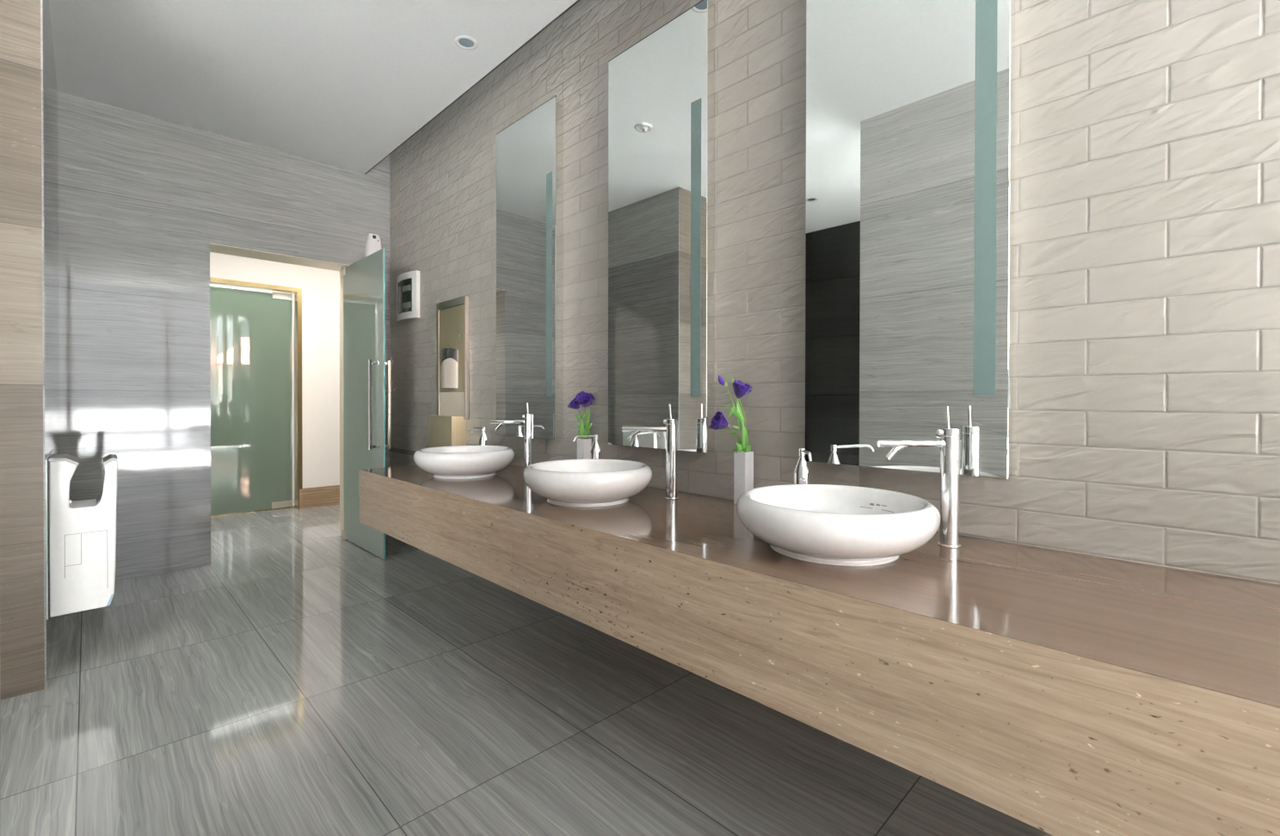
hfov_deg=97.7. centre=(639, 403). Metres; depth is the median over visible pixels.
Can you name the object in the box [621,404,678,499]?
tap
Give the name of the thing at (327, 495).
baseboard
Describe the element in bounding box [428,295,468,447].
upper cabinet
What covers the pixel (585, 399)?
flower
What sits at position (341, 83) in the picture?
ceiling
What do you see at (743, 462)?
bud vase
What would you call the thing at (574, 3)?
trim
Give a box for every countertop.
[359,465,1279,835]
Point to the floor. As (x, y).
(302, 680)
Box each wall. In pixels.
[0,0,44,700]
[0,714,0,835]
[42,0,59,683]
[57,91,390,580]
[209,252,339,488]
[389,0,1279,584]
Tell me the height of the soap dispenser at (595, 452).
0.235 m
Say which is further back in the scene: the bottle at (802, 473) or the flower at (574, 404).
the flower at (574, 404)
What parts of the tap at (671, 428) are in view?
spout, lever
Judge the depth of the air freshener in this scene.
4.50 m
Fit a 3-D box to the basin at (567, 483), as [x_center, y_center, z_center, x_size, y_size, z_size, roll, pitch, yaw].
[-0.201,0.306,2.188,0.499,0.134,0.499,0,1,-45]
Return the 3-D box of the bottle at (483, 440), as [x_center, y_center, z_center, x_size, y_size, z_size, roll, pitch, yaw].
[-0.900,0.266,3.216,0.055,0.198,0.055,0,0,10]
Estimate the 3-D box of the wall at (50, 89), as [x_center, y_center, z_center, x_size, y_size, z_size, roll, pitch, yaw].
[-2.915,-0.367,2.711,0.100,2.950,1.600,0,1,-45]
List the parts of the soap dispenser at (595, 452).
spout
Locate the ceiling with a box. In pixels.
[49,0,577,173]
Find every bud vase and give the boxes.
[577,438,591,459]
[733,450,753,504]
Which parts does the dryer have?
splash plate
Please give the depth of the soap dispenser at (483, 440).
3.20 m
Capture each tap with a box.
[490,403,533,473]
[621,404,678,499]
[876,406,961,547]
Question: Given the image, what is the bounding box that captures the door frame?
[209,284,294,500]
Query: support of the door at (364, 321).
in the wall at (144, 200)
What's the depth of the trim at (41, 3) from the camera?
2.17 m
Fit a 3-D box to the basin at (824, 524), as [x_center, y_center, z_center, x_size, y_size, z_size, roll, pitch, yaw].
[0.506,0.312,1.471,0.499,0.134,0.499,0,1,-45]
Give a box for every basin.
[413,445,514,479]
[523,459,652,507]
[736,484,940,566]
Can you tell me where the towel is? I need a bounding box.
[441,357,457,388]
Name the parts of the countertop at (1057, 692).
apron panel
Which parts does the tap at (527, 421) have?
spout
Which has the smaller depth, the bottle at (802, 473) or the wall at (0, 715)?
the wall at (0, 715)
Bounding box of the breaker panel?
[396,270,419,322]
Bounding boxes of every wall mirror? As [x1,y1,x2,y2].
[496,95,563,439]
[608,0,715,452]
[804,0,1015,479]
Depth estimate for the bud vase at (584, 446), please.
2.75 m
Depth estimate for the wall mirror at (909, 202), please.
1.66 m
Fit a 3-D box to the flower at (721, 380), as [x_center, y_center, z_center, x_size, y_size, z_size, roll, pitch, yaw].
[0.339,0.124,2.092,0.095,0.461,0.020,0,0,6]
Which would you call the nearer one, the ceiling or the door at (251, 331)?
the ceiling
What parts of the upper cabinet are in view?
door panel, apron plate, frame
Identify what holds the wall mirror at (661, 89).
attached to the wall at (1146, 417)
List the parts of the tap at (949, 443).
spout, pivot knob, lever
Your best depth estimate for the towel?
3.79 m
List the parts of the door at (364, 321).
pull handle, pull handle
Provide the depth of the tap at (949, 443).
1.48 m
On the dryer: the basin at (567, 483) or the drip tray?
the drip tray
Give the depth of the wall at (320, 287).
5.90 m
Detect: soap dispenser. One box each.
[470,426,487,445]
[572,434,601,459]
[793,448,812,484]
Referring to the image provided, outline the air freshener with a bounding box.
[363,233,381,258]
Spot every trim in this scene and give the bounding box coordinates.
[40,0,46,689]
[209,243,349,535]
[364,0,579,174]
[389,447,415,455]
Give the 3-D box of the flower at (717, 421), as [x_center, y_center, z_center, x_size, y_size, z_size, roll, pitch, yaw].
[0.329,0.191,2.099,0.136,0.327,0.075,0,0,-23]
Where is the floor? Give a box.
[0,500,1053,835]
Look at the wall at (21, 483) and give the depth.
2.13 m
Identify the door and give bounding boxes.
[209,285,294,516]
[340,247,390,559]
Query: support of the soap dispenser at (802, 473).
on the countertop at (1057, 692)
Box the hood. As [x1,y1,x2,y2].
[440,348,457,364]
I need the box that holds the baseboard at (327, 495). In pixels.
[299,485,339,509]
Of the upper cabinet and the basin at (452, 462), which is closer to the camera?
the basin at (452, 462)
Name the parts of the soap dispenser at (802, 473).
spout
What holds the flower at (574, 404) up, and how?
in the bud vase at (584, 446)
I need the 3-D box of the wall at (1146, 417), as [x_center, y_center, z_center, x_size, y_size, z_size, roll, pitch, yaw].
[0.520,-0.559,2.165,0.200,3.350,7.759,0,1,-45]
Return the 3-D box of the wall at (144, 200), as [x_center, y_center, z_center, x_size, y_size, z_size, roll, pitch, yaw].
[-2.858,-0.577,4.085,1.913,3.350,0.280,0,1,-45]
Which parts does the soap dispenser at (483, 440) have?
spout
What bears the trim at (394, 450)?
attached to the wall at (1146, 417)
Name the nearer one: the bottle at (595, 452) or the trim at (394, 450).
the bottle at (595, 452)
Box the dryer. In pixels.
[45,449,117,619]
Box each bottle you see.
[479,432,487,445]
[590,443,601,459]
[793,459,810,484]
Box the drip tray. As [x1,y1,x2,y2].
[106,593,114,606]
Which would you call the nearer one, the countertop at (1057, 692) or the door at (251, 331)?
the countertop at (1057, 692)
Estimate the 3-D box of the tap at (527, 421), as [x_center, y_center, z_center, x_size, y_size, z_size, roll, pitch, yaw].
[-0.666,0.181,2.924,0.225,0.372,0.057,0,0,-7]
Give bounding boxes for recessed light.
[455,35,478,49]
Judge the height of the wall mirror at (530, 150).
1.792 m
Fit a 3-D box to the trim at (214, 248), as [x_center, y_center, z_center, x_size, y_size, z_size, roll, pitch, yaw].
[-2.712,-0.002,4.236,0.896,2.198,0.274,0,1,-45]
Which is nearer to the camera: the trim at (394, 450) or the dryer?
the dryer
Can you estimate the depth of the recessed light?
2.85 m

